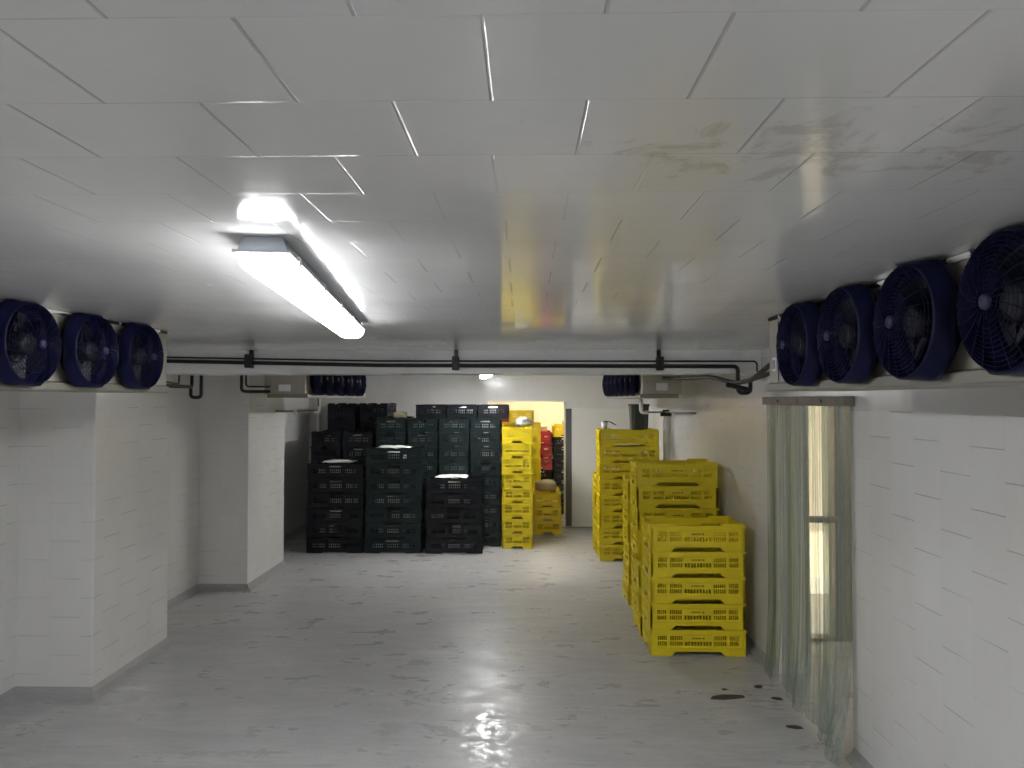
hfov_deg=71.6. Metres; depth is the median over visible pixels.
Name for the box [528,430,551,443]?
crate
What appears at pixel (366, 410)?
crate
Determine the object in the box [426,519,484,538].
crate
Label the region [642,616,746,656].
crate
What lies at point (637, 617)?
crate
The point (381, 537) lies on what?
lining
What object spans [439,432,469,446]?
crate
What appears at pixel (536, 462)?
crate
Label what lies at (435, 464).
crate
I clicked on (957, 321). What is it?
cooler
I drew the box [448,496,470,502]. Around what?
lining
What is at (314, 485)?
crate
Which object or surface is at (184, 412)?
wall
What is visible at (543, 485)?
sack
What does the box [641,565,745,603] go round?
crate
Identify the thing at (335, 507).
lining
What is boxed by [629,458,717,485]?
crate
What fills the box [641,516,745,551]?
crate
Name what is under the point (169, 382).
copper line
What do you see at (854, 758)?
baseboard
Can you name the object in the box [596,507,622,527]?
crate
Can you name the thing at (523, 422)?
plastic bag
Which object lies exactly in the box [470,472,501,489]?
crate
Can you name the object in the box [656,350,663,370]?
hanger
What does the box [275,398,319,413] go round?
drain pipe
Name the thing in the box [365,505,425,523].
crate
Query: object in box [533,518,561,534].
crate
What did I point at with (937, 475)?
wall
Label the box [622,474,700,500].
crate
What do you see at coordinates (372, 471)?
crate
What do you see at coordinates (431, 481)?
crate
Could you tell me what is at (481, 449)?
lining
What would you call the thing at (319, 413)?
downpipe
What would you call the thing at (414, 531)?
crate
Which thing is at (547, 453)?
crate
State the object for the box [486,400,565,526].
trim
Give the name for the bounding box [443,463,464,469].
lining
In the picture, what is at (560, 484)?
crate
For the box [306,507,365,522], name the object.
crate
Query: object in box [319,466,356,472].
lining
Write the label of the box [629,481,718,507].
crate
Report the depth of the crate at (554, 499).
8.45 m
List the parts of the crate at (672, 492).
label plate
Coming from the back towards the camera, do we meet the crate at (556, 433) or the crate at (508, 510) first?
the crate at (556, 433)
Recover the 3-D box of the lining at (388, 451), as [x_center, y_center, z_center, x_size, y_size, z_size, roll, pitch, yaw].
[-1.226,0.755,7.587,0.171,0.096,0.262,0,-1,1]
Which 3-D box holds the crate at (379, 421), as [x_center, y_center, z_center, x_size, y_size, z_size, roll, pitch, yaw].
[-1.324,0.459,8.096,0.335,0.167,0.600,0,-1,1]
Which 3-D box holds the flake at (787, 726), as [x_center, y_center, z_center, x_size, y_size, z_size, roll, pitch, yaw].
[1.380,1.675,3.467,0.081,0.006,0.033,0,-1,9]
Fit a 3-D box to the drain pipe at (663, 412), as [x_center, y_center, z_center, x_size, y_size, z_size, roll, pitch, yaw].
[1.539,0.220,6.573,0.291,0.172,0.975,0,-1,-19]
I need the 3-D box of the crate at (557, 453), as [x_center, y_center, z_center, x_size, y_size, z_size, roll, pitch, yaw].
[0.750,0.978,10.217,0.335,0.154,0.600,0,-1,1]
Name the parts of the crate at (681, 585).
label plate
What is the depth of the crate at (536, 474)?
9.53 m
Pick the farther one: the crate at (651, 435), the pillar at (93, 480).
the crate at (651, 435)
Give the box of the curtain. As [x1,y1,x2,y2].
[762,396,854,760]
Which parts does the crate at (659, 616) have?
label plate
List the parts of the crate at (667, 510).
label plate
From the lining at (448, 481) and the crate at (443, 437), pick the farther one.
the crate at (443, 437)
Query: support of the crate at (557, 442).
on the crate at (557, 453)
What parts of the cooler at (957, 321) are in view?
fan blade, motor, fan blade, fan blade, fan blade, motor, fan blade, fan blade, casing, fan blade, fan blade, fan blade, motor, fan blade, fan blade, fan blade, motor, fan blade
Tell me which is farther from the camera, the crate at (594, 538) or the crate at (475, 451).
the crate at (475, 451)
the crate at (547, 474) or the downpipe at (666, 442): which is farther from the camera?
the crate at (547, 474)
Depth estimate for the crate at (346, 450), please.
7.80 m
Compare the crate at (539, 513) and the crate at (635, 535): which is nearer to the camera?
the crate at (635, 535)
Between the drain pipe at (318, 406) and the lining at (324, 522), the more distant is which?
the lining at (324, 522)
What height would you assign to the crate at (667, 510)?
0.161 m
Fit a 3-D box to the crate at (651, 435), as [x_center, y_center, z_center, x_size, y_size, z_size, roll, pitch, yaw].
[1.169,0.542,7.235,0.600,0.174,0.335,0,-1,1]
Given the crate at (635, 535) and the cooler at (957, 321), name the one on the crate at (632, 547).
the crate at (635, 535)
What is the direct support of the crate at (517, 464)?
on the crate at (517, 478)
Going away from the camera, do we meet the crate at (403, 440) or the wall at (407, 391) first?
the crate at (403, 440)
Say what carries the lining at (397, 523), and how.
in the crate at (414, 531)
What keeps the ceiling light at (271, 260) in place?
attached to the ceiling
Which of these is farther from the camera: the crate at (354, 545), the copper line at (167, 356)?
the crate at (354, 545)
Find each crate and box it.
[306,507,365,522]
[306,522,364,537]
[306,537,364,552]
[307,461,365,478]
[307,478,365,493]
[307,492,365,508]
[310,446,342,460]
[311,429,352,446]
[327,403,359,416]
[327,416,359,429]
[342,429,375,446]
[343,445,375,460]
[359,403,396,416]
[364,520,425,538]
[364,533,425,552]
[365,447,426,463]
[365,461,426,478]
[365,476,426,493]
[365,491,425,508]
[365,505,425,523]
[375,432,407,446]
[376,416,414,432]
[407,417,438,432]
[407,432,438,446]
[409,446,438,460]
[415,404,448,418]
[425,490,484,508]
[425,506,483,523]
[425,535,483,553]
[426,460,438,474]
[426,476,484,493]
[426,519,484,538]
[438,444,470,460]
[438,458,470,474]
[439,418,469,432]
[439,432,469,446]
[446,404,478,418]
[470,417,501,432]
[470,431,501,446]
[470,445,501,460]
[470,458,501,475]
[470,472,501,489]
[478,404,508,418]
[483,498,501,517]
[484,485,501,503]
[484,512,501,532]
[484,525,501,546]
[502,422,540,434]
[502,425,532,442]
[502,441,532,457]
[502,456,532,472]
[502,471,532,488]
[502,486,532,503]
[502,501,532,518]
[502,516,532,533]
[502,531,532,548]
[507,447,540,458]
[507,457,540,470]
[509,410,533,422]
[512,469,540,482]
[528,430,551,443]
[532,435,540,446]
[533,487,560,506]
[533,505,561,520]
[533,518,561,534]
[535,443,551,456]
[540,455,552,469]
[541,468,551,479]
[551,424,563,436]
[552,435,563,447]
[552,446,563,458]
[552,457,563,469]
[552,467,563,480]
[552,478,563,491]
[561,492,563,502]
[561,503,563,514]
[592,471,619,490]
[592,487,617,506]
[592,517,614,537]
[592,532,596,552]
[593,503,617,521]
[596,428,658,446]
[596,445,659,462]
[596,460,658,478]
[596,476,622,495]
[596,492,622,511]
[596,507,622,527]
[596,523,622,544]
[596,539,623,560]
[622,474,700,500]
[622,496,701,521]
[622,515,630,542]
[622,574,631,604]
[623,536,630,563]
[623,555,631,584]
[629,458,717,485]
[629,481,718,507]
[630,502,719,529]
[630,523,718,552]
[631,545,641,561]
[631,553,723,588]
[631,577,723,612]
[632,600,722,636]
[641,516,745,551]
[641,541,745,577]
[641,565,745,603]
[641,590,745,629]
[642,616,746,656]
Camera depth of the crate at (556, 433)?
9.93 m
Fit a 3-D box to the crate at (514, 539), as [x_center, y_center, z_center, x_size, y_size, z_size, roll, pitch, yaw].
[0.063,1.698,7.925,0.335,0.161,0.600,0,-1,1]
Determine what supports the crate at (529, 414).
on the crate at (536, 426)
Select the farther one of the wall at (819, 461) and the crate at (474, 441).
the crate at (474, 441)
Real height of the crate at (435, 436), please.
0.154 m
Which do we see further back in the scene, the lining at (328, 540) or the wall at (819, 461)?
the lining at (328, 540)
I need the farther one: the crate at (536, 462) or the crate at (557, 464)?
the crate at (557, 464)
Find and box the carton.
[541,426,547,430]
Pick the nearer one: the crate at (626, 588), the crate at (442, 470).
the crate at (626, 588)
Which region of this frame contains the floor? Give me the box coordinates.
[0,503,853,767]
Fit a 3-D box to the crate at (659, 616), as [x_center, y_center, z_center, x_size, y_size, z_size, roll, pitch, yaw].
[1.165,1.462,4.602,0.600,0.161,0.335,0,-1,1]
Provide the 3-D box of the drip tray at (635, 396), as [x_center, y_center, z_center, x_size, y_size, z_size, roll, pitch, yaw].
[1.194,0.123,6.788,0.308,0.029,2.272,0,-1,1]
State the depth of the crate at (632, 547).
5.41 m
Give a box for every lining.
[313,540,346,546]
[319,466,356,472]
[320,481,357,487]
[320,522,340,531]
[329,507,350,517]
[330,495,356,502]
[348,434,367,441]
[349,449,363,455]
[374,537,414,547]
[375,496,415,502]
[377,481,409,487]
[378,523,406,532]
[381,466,413,472]
[387,451,405,457]
[390,508,415,517]
[412,435,431,441]
[431,508,447,517]
[440,481,466,487]
[443,421,464,427]
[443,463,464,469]
[443,538,473,547]
[444,449,464,455]
[448,435,462,441]
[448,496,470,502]
[452,523,468,532]
[474,421,495,427]
[480,449,494,455]
[480,463,489,469]
[484,489,495,498]
[484,503,495,512]
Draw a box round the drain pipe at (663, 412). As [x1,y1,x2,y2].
[639,399,695,415]
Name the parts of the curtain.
header rail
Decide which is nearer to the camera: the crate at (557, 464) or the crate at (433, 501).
the crate at (433, 501)
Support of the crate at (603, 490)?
on the crate at (609, 505)
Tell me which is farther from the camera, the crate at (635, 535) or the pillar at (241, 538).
the pillar at (241, 538)
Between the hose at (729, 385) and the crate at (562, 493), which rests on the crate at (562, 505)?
the crate at (562, 493)
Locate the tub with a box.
[601,421,615,428]
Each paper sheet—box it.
[321,459,356,462]
[376,445,412,448]
[435,474,468,477]
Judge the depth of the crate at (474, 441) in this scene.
7.77 m
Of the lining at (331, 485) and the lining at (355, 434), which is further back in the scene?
the lining at (355, 434)
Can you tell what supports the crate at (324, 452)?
on the crate
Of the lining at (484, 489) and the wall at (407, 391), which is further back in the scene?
the wall at (407, 391)
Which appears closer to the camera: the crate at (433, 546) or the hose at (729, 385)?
the hose at (729, 385)
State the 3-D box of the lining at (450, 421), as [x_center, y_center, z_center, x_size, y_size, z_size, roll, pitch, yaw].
[-0.637,0.460,8.008,0.240,0.085,0.414,0,-1,1]
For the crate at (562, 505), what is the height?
0.154 m
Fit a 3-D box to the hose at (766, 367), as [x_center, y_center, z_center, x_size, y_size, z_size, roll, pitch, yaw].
[1.258,-0.065,4.180,0.189,0.138,2.924,0,-1,1]
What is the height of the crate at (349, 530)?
0.154 m
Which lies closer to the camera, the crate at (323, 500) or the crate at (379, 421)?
the crate at (323, 500)
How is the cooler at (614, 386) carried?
attached to the ceiling
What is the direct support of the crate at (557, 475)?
on the crate at (560, 484)
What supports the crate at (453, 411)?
on the crate at (442, 429)
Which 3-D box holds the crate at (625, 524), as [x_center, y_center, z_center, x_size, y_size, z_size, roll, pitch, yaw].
[1.205,1.162,5.701,0.600,0.161,0.335,0,-1,1]
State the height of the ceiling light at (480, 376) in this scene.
0.068 m
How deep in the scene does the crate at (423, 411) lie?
7.81 m
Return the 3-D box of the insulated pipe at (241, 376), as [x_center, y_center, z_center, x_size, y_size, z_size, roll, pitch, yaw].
[-1.921,-0.061,5.311,0.218,0.258,0.024,1,-2,-31]
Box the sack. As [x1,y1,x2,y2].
[535,479,556,491]
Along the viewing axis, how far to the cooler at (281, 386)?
5.49 m
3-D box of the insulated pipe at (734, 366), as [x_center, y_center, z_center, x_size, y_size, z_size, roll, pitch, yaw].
[-0.402,-0.063,3.583,3.726,0.226,1.649,0,-1,1]
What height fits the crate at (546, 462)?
0.161 m
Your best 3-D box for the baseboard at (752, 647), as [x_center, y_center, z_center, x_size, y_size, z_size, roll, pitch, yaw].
[1.569,1.723,6.560,0.045,0.049,4.810,0,-1,1]
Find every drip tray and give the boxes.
[0,382,169,392]
[267,394,366,397]
[607,394,678,398]
[765,369,1023,390]
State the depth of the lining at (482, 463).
7.82 m
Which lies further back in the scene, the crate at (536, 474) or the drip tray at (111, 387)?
the crate at (536, 474)
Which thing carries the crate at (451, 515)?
on the crate at (443, 530)
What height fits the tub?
0.092 m
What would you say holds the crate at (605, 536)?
on the crate at (605, 552)
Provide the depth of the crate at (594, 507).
7.58 m
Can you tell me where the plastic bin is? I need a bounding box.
[628,404,649,429]
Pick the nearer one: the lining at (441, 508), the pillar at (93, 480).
the pillar at (93, 480)
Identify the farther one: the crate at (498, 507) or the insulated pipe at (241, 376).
the crate at (498, 507)
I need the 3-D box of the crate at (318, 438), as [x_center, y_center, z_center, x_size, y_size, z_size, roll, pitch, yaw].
[-2.040,0.614,8.108,0.335,0.167,0.600,0,-1,1]
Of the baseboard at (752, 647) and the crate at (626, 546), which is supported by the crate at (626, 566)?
the crate at (626, 546)
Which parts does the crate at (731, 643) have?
label plate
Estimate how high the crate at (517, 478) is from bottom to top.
0.161 m
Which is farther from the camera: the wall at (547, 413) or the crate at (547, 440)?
the wall at (547, 413)
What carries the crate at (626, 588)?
on the floor
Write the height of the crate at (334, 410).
0.167 m
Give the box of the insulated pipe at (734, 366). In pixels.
[167,359,769,394]
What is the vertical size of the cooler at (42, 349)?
0.280 m
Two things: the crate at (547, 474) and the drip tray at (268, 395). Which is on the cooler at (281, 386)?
the drip tray at (268, 395)
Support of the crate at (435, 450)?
on the crate at (435, 464)
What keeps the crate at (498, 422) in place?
on the crate at (474, 441)
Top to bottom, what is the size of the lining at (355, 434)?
0.085 m
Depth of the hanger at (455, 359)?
4.38 m
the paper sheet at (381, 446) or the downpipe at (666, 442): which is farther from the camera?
the paper sheet at (381, 446)
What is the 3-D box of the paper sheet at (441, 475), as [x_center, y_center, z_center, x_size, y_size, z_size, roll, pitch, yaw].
[-0.642,0.980,7.583,0.353,0.033,0.220,0,-1,1]
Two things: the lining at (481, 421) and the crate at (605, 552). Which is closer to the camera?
the crate at (605, 552)
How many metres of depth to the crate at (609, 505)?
7.06 m
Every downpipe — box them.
[317,398,320,431]
[663,416,669,459]
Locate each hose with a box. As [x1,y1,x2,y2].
[662,362,769,384]
[726,383,751,391]
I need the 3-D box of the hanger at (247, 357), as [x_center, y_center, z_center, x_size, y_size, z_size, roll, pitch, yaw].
[-1.639,-0.157,4.437,0.042,0.113,0.074,0,-1,1]
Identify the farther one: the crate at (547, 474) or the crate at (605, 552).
the crate at (547, 474)
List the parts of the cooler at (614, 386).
casing, name plate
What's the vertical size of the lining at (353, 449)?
0.090 m
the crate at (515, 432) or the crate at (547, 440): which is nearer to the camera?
the crate at (515, 432)
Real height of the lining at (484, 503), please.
0.085 m
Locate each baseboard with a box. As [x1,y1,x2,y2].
[0,523,306,708]
[746,633,775,672]
[844,747,873,767]
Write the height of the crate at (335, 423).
0.154 m
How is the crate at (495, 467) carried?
on the crate at (496, 484)
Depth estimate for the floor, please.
3.92 m
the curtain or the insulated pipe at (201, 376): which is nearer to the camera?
the curtain
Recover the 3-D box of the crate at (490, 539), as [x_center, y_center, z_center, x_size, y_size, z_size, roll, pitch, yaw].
[-0.285,1.705,8.042,0.335,0.154,0.600,0,-1,1]
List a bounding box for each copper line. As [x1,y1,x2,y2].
[166,375,179,383]
[167,356,757,371]
[245,375,269,387]
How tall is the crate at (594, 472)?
0.174 m
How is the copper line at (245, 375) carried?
attached to the cooler at (281, 386)
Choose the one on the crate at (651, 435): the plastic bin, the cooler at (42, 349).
the plastic bin
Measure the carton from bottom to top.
0.070 m
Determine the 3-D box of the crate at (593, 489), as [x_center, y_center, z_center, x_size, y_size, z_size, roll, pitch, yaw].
[1.169,1.205,7.580,0.600,0.161,0.335,0,-1,1]
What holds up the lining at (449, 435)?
in the crate at (443, 437)
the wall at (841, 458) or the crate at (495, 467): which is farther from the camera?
the crate at (495, 467)
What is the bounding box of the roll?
[393,411,406,417]
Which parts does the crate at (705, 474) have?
label plate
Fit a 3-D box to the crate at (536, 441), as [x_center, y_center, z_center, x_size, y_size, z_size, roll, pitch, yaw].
[0.092,0.766,9.702,0.600,0.161,0.335,0,-1,1]
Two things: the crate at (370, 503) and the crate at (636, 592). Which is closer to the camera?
the crate at (636, 592)
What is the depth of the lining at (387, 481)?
7.45 m
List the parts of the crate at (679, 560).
label plate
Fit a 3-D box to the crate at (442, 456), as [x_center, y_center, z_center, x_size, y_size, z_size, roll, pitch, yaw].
[-0.632,0.775,8.078,0.335,0.154,0.600,0,-1,1]
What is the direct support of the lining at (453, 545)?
in the crate at (433, 546)
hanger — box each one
[244,350,253,367]
[452,350,458,369]
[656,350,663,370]
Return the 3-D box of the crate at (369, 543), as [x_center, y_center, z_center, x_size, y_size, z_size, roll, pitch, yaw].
[-1.245,1.694,7.575,0.600,0.154,0.335,0,-1,1]
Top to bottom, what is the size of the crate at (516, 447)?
0.161 m
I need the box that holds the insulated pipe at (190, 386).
[166,375,193,388]
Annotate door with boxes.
[566,408,637,526]
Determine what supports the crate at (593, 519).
on the crate at (594, 538)
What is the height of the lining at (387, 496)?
0.087 m
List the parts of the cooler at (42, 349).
fan blade, fan blade, fan blade, motor, fan blade, fan blade, fan blade, fan blade, motor, fan blade, fan blade, casing, fan blade, motor, fan blade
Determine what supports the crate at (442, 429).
on the crate at (443, 437)
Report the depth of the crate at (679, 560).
4.45 m
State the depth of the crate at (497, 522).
7.75 m
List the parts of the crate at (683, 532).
label plate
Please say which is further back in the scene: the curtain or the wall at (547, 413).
the wall at (547, 413)
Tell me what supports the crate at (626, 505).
on the crate at (625, 524)
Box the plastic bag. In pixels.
[514,417,532,427]
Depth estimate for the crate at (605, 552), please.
7.06 m
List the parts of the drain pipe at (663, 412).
valve lever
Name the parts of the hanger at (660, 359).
plate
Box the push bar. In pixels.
[809,516,846,522]
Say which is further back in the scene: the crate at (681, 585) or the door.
the door
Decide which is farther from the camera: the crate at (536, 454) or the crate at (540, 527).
the crate at (536, 454)
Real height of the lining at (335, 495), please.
0.075 m
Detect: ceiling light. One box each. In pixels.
[232,236,364,337]
[479,375,491,378]
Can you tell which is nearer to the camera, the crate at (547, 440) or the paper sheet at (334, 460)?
the paper sheet at (334, 460)
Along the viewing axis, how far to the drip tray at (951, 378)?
1.76 m
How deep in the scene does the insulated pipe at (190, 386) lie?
4.41 m
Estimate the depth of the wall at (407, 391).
9.04 m
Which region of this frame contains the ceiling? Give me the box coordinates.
[0,0,1023,349]
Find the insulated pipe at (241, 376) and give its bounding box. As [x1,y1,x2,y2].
[240,375,270,392]
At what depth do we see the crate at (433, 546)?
7.39 m
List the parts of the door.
rail, kick plate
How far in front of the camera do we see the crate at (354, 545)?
7.42 m
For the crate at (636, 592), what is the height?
0.161 m
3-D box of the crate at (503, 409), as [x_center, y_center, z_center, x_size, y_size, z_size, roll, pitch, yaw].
[-0.204,0.310,8.090,0.335,0.154,0.600,0,-1,1]
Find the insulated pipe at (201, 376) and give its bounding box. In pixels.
[189,375,202,398]
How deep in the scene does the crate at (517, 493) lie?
7.64 m
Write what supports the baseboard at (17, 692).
attached to the wall at (184, 412)
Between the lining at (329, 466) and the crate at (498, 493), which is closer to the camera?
the lining at (329, 466)
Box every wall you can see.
[0,375,308,694]
[309,375,639,526]
[489,402,563,472]
[643,348,1023,767]
[808,406,827,576]
[810,406,852,641]
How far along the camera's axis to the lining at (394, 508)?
7.45 m
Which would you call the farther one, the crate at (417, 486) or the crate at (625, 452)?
the crate at (417, 486)
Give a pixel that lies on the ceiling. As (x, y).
(458, 174)
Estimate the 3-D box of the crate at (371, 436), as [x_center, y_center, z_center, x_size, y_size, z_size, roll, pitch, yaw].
[-1.694,0.614,8.101,0.335,0.167,0.600,0,-1,1]
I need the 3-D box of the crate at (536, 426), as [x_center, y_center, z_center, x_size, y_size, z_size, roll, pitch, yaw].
[0.092,0.604,9.707,0.600,0.161,0.335,0,-1,1]
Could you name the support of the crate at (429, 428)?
on the crate at (435, 436)
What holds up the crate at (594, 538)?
on the floor
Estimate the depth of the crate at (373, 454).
7.44 m
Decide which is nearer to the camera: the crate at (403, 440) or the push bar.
the push bar
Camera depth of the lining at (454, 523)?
7.42 m
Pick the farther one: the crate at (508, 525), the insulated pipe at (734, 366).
the crate at (508, 525)
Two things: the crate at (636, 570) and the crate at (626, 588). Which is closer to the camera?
the crate at (636, 570)
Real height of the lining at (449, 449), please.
0.085 m
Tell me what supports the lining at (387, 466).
in the crate at (372, 471)
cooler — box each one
[0,299,169,392]
[264,375,366,397]
[602,375,680,398]
[765,226,1023,390]
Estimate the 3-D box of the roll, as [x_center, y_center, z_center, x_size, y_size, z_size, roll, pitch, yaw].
[-1.253,0.347,7.968,0.154,0.076,0.163,0,-1,1]
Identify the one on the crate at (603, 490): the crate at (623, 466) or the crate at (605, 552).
the crate at (623, 466)
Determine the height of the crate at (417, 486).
0.154 m
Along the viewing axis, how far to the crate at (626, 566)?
5.63 m
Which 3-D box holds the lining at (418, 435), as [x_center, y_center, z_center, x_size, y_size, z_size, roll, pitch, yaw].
[-0.987,0.615,8.012,0.240,0.085,0.414,0,-1,1]
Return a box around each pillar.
[15,375,169,686]
[198,375,284,583]

